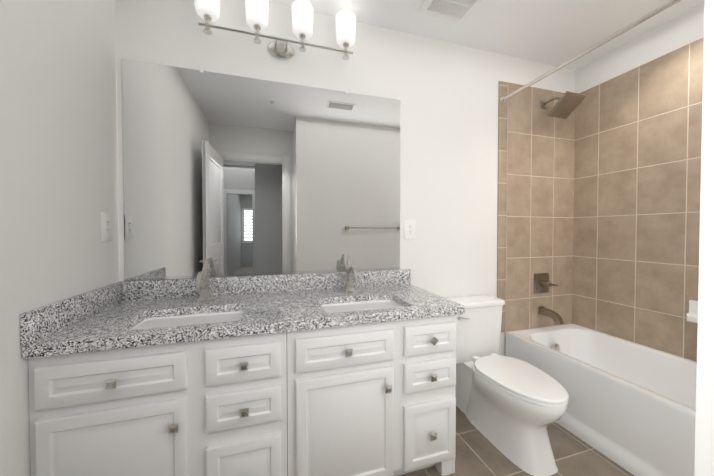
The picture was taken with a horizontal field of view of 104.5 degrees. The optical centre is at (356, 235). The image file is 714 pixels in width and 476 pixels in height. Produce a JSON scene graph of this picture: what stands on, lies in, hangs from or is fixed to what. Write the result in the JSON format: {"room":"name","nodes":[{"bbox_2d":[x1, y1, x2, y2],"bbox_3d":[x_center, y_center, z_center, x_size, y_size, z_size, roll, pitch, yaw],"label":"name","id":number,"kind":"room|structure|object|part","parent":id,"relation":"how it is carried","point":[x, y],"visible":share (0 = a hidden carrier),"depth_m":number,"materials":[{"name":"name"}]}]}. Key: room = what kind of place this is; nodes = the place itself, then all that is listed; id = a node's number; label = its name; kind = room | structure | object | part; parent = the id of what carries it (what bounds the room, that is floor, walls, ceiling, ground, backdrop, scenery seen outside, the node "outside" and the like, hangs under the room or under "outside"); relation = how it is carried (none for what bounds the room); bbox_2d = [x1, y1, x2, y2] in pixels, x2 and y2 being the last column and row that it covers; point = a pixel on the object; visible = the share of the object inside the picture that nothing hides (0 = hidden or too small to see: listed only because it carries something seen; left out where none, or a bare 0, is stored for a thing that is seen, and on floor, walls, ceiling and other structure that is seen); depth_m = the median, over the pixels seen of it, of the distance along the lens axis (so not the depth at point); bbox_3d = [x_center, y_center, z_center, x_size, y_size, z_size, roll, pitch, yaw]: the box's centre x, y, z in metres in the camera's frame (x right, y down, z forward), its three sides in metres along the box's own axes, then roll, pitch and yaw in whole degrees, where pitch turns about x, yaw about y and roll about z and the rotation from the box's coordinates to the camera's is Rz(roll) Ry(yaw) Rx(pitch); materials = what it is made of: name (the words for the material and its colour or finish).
{"room":"bathroom","nodes":[
{"label":"bathroom","id":0,"kind":"room"},
{"bbox_2d":[0,0,118,475],"bbox_3d":[-1.023,-0.080,0.365,0.100,2.722,2.390,0,1,-17],"label":"wall","id":1,"kind":"structure","parent":0,"point":[58,156],"depth_m":1.06,"materials":[{"name":"paint"}]},
{"bbox_2d":[20,281,123,346],"bbox_3d":[-1.215,0.311,1.234,0.020,0.110,0.624,0,1,-17],"label":"backsplash","id":2,"kind":"structure","parent":1,"relation":"attached to","point":[39,322],"depth_m":1.11,"materials":[{"name":"grey stone"}]},
{"bbox_2d":[101,212,111,240],"bbox_3d":[-1.277,-0.047,1.413,0.008,0.144,0.094,0,1,-17],"label":"outlet","id":3,"kind":"object","parent":1,"relation":"attached to","point":[106,230],"visible":1,"depth_m":1.40,"materials":[{"name":"white plastic"}]},
{"bbox_2d":[124,269,410,302],"bbox_3d":[-0.451,0.302,1.776,1.753,0.110,0.020,0,1,-17],"label":"backsplash","id":4,"kind":"structure","parent":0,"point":[237,285],"depth_m":1.72,"materials":[{"name":"grey stone"}]},
{"bbox_2d":[115,0,574,355],"bbox_3d":[0.305,-0.109,2.060,3.613,2.722,0.100,0,1,-17],"label":"wall","id":5,"kind":"structure","parent":0,"point":[446,94],"depth_m":2.04,"materials":[{"name":"paint"}]},
{"bbox_2d":[122,59,399,280],"bbox_3d":[-0.487,-0.373,1.760,1.668,1.236,0.010,0,1,-17],"label":"vanity mirror","id":6,"kind":"object","parent":5,"relation":"attached to","point":[225,175],"visible":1,"depth_m":1.71,"materials":[{"name":"clear glass"}]},
{"bbox_2d":[194,0,355,59],"bbox_3d":[-0.456,-1.246,1.666,0.921,0.262,0.180,0,1,-17],"label":"sconce","id":7,"kind":"object","parent":5,"relation":"attached to","point":[257,13],"visible":1,"depth_m":1.63,"materials":[{"name":"white glass"}]},
{"bbox_3d":[-0.827,-1.296,1.530,0.132,0.158,0.132,0,1,-17],"label":"lamp shade","id":8,"kind":"part","parent":7,"relation":"part of","materials":[{"name":"white glass"}]},
{"bbox_3d":[-0.579,-1.297,1.604,0.132,0.158,0.132,0,1,-17],"label":"lamp shade","id":9,"kind":"part","parent":7,"relation":"part of","materials":[{"name":"white glass"}]},
{"bbox_3d":[-0.330,-1.299,1.678,0.132,0.158,0.132,0,1,-17],"label":"lamp shade","id":10,"kind":"part","parent":7,"relation":"part of","materials":[{"name":"white glass"}]},
{"bbox_3d":[-0.071,-1.300,1.755,0.132,0.158,0.132,0,1,-17],"label":"lamp shade","id":11,"kind":"part","parent":7,"relation":"part of","materials":[{"name":"white glass"}]},
{"bbox_2d":[404,220,415,238],"bbox_3d":[0.389,-0.048,2.029,0.094,0.144,0.008,0,1,-17],"label":"outlet","id":12,"kind":"object","parent":5,"relation":"attached to","point":[411,234],"visible":1,"depth_m":2.03,"materials":[{"name":"white plastic"}]},
{"bbox_2d":[497,81,507,331],"bbox_3d":[1.187,-0.229,2.262,0.084,2.045,0.012,0,1,-17],"label":"wall tile","id":13,"kind":"structure","parent":5,"relation":"attached to","point":[502,196],"depth_m":2.25,"materials":[{"name":"beige tile"}]},
{"bbox_2d":[505,82,574,331],"bbox_3d":[1.592,-0.231,2.383,0.761,2.045,0.012,0,1,-17],"label":"shower wall tile","id":14,"kind":"structure","parent":5,"relation":"attached to","point":[540,190],"depth_m":2.36,"materials":[{"name":"beige tile"}]},
{"bbox_2d":[534,91,585,324],"bbox_3d":[1.634,-0.213,2.245,0.204,1.866,0.276,0,1,-17],"label":"shower fixtures","id":15,"kind":"object","parent":14,"relation":"attached to","point":[567,104],"visible":1,"depth_m":2.24,"materials":[{"name":"grey metal"}]},
{"bbox_3d":[1.617,0.665,2.303,0.072,0.108,0.185,0,1,-17],"label":"tub spout","id":16,"kind":"part","parent":15,"relation":"part of","materials":[{"name":"grey metal"}]},
{"bbox_2d":[269,0,704,70],"bbox_3d":[1.589,-1.437,-2.798,3.913,0.100,10.100,0,1,-17],"label":"ceiling","id":17,"kind":"structure","parent":0,"point":[556,33],"depth_m":1.90,"materials":[{"name":"paint"}]},
{"bbox_2d":[418,0,480,22],"bbox_3d":[0.596,-1.454,1.711,0.335,0.022,0.290,0,1,-17],"label":"ceiling vent","id":18,"kind":"object","parent":17,"relation":"in","point":[459,11],"visible":1,"depth_m":1.76,"materials":[{"name":"white plastic"}]},
{"bbox_2d":[398,406,633,475],"bbox_3d":[0.598,1.322,0.925,3.713,0.100,2.490,0,1,-17],"label":"floor","id":19,"kind":"structure","parent":0,"point":[478,453],"depth_m":1.57,"materials":[{"name":"tile"}]},
{"bbox_2d":[22,311,463,475],"bbox_3d":[-0.388,0.834,1.477,1.739,0.855,0.648,0,1,-17],"label":"bathroom vanity","id":20,"kind":"object","parent":19,"relation":"on","point":[351,371],"depth_m":1.17,"materials":[{"name":"paint"}]},
{"bbox_3d":[-0.887,0.532,0.999,0.033,0.033,0.029,0,1,-17],"label":"knob","id":21,"kind":"part","parent":20,"relation":"part of","materials":[{"name":"silver metal"}]},
{"bbox_3d":[-0.894,0.530,1.026,0.463,0.146,0.023,0,1,-17],"label":"drawer","id":22,"kind":"part","parent":20,"relation":"part of","materials":[{"name":"paint"}]},
{"bbox_3d":[-0.894,0.908,1.033,0.463,0.530,0.023,0,1,-17],"label":"door","id":23,"kind":"part","parent":20,"relation":"part of","materials":[{"name":"paint"}]},
{"bbox_3d":[-0.701,0.734,1.058,0.033,0.033,0.029,0,1,-17],"label":"knob","id":24,"kind":"part","parent":20,"relation":"part of","materials":[{"name":"silver metal"}]},
{"bbox_3d":[-0.468,0.529,1.153,0.291,0.147,0.023,0,1,-17],"label":"drawer","id":25,"kind":"part","parent":20,"relation":"part of","materials":[{"name":"paint"}]},
{"bbox_3d":[-0.461,0.530,1.126,0.033,0.033,0.029,0,1,-17],"label":"knob","id":26,"kind":"part","parent":20,"relation":"part of","materials":[{"name":"silver metal"}]},
{"bbox_3d":[-0.468,1.012,1.162,0.291,0.312,0.023,0,1,-17],"label":"drawer","id":27,"kind":"part","parent":20,"relation":"part of","materials":[{"name":"paint"}]},
{"bbox_3d":[-0.468,0.719,1.157,0.291,0.147,0.023,0,1,-17],"label":"drawer","id":28,"kind":"part","parent":20,"relation":"part of","materials":[{"name":"paint"}]},
{"bbox_2d":[22,283,464,354],"bbox_3d":[-0.375,0.384,1.485,1.772,0.045,0.624,0,1,-17],"label":"countertop","id":29,"kind":"structure","parent":20,"relation":"on","point":[269,310],"depth_m":1.32,"materials":[{"name":"grey stone"}]},
{"bbox_2d":[136,311,239,326],"bbox_3d":[-0.771,0.479,1.280,0.496,0.162,0.335,0,1,-17],"label":"sink","id":30,"kind":"object","parent":29,"relation":"in","point":[193,316],"depth_m":1.37,"materials":[{"name":"white ceramic"}]},
{"bbox_2d":[192,259,215,302],"bbox_3d":[-0.840,0.247,1.506,0.068,0.228,0.209,0,1,-17],"label":"faucet","id":31,"kind":"object","parent":29,"relation":"on","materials":[{"name":"silver metal"}]},
{"bbox_2d":[344,255,359,290],"bbox_3d":[-0.035,0.243,1.746,0.068,0.228,0.209,0,1,-17],"label":"faucet","id":32,"kind":"object","parent":29,"relation":"on","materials":[{"name":"silver metal"}]},
{"bbox_2d":[324,299,403,310],"bbox_3d":[0.034,0.475,1.520,0.496,0.162,0.335,0,1,-17],"label":"sink","id":33,"kind":"object","parent":29,"relation":"in","point":[356,304],"depth_m":1.62,"materials":[{"name":"white ceramic"}]},
{"bbox_3d":[-0.461,0.720,1.130,0.033,0.033,0.029,0,1,-17],"label":"knob","id":34,"kind":"part","parent":20,"relation":"part of","materials":[{"name":"silver metal"}]},
{"bbox_3d":[-0.046,0.527,1.279,0.464,0.147,0.023,0,1,-17],"label":"drawer","id":35,"kind":"part","parent":20,"relation":"part of","materials":[{"name":"paint"}]},
{"bbox_3d":[-0.046,0.902,1.286,0.464,0.533,0.023,0,1,-17],"label":"door","id":36,"kind":"part","parent":20,"relation":"part of","materials":[{"name":"paint"}]},
{"bbox_3d":[-0.037,0.528,1.252,0.033,0.033,0.029,0,1,-17],"label":"knob","id":37,"kind":"part","parent":20,"relation":"part of","materials":[{"name":"silver metal"}]},
{"bbox_3d":[0.148,0.725,1.311,0.033,0.033,0.029,0,1,-17],"label":"knob","id":38,"kind":"part","parent":20,"relation":"part of","materials":[{"name":"silver metal"}]},
{"bbox_3d":[0.374,1.004,1.413,0.293,0.318,0.023,0,1,-17],"label":"drawer","id":39,"kind":"part","parent":20,"relation":"part of","materials":[{"name":"paint"}]},
{"bbox_3d":[0.374,0.707,1.407,0.293,0.147,0.023,0,1,-17],"label":"drawer","id":40,"kind":"part","parent":20,"relation":"part of","materials":[{"name":"paint"}]},
{"bbox_3d":[0.374,0.521,1.404,0.293,0.145,0.023,0,1,-17],"label":"drawer","id":41,"kind":"part","parent":20,"relation":"part of","materials":[{"name":"paint"}]},
{"bbox_3d":[0.383,1.002,1.386,0.033,0.033,0.029,0,1,-17],"label":"knob","id":42,"kind":"part","parent":20,"relation":"part of","materials":[{"name":"silver metal"}]},
{"bbox_3d":[0.383,0.708,1.381,0.033,0.033,0.029,0,1,-17],"label":"knob","id":43,"kind":"part","parent":20,"relation":"part of","materials":[{"name":"silver metal"}]},
{"bbox_3d":[0.383,0.522,1.377,0.047,0.047,0.029,0,1,-17],"label":"knob","id":44,"kind":"part","parent":20,"relation":"part of","materials":[{"name":"silver metal"}]},
{"bbox_3d":[0.429,0.830,1.748,0.019,0.855,0.596,0,1,-17],"label":"panel","id":45,"kind":"part","parent":20,"relation":"part of","materials":[{"name":"paint"}]},
{"bbox_2d":[444,294,568,475],"bbox_3d":[0.919,0.864,1.780,0.494,0.785,0.812,0,1,-17],"label":"toilet","id":46,"kind":"object","parent":19,"relation":"on","point":[511,408],"visible":0.96,"depth_m":1.65,"materials":[{"name":"white ceramic"}]},
{"bbox_3d":[0.834,0.487,2.057,0.494,0.040,0.220,0,1,-17],"label":"tank lid","id":47,"kind":"part","parent":46,"relation":"part of","materials":[{"name":"white ceramic"}]},
{"bbox_3d":[0.834,0.700,2.061,0.470,0.385,0.196,0,1,-17],"label":"tank","id":48,"kind":"part","parent":46,"relation":"part of","materials":[{"name":"white ceramic"}]},
{"bbox_3d":[0.941,1.059,1.709,0.376,0.398,0.647,0,1,-17],"label":"bowl","id":49,"kind":"part","parent":46,"relation":"part of","materials":[{"name":"white ceramic"}]},
{"bbox_3d":[0.960,0.851,1.642,0.374,0.018,0.522,0,1,-17],"label":"seat","id":50,"kind":"part","parent":46,"relation":"part of","materials":[{"name":"white ceramic"}]},
{"bbox_3d":[0.960,0.829,1.642,0.378,0.022,0.526,0,1,-17],"label":"lid","id":51,"kind":"part","parent":46,"relation":"part of","materials":[{"name":"white ceramic"}]},
{"bbox_2d":[505,324,696,475],"bbox_3d":[1.823,1.033,1.577,0.763,0.455,1.702,0,1,-17],"label":"bathtub","id":52,"kind":"object","parent":19,"relation":"on","point":[631,407],"visible":0.92,"depth_m":1.71,"materials":[{"name":"white ceramic"}]},
{"bbox_2d":[572,2,704,361],"bbox_3d":[2.264,-0.102,1.637,0.100,2.722,1.830,0,1,-17],"label":"wall","id":53,"kind":"structure","parent":0,"point":[682,30],"depth_m":2.01,"materials":[{"name":"paint"}]},
{"bbox_2d":[572,37,703,361],"bbox_3d":[2.196,-0.219,1.667,0.012,2.045,1.706,0,1,-17],"label":"wall tiles","id":54,"kind":"structure","parent":53,"relation":"attached to","point":[637,167],"depth_m":2.02,"materials":[{"name":"beige tile"}]},
{"bbox_2d":[686,300,697,323],"bbox_3d":[2.140,0.485,1.709,0.078,0.145,0.150,0,1,-17],"label":"soap dish","id":55,"kind":"object","parent":54,"relation":"attached to","point":[692,316],"visible":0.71,"depth_m":1.75,"materials":[{"name":"white ceramic"}]},
{"bbox_2d":[694,0,713,475],"bbox_3d":[1.478,-0.077,0.208,2.423,2.722,0.660,0,1,-17],"label":"wall","id":56,"kind":"structure","parent":0,"point":[704,444],"depth_m":0.18,"materials":[{"name":"paint"}]},
{"bbox_3d":[1.677,-0.201,0.616,0.084,2.045,0.012,0,1,-17],"label":"wall tile","id":57,"kind":"structure","parent":0,"visible":0},
{"bbox_2d":[500,0,680,102],"bbox_3d":[1.423,-1.087,1.421,0.052,0.052,1.705,0,1,-17],"label":"curtain rod","id":58,"kind":"object","parent":57,"relation":"attached to","point":[668,4],"visible":0.98,"depth_m":1.56,"materials":[{"name":"silver metal"}]}
]}

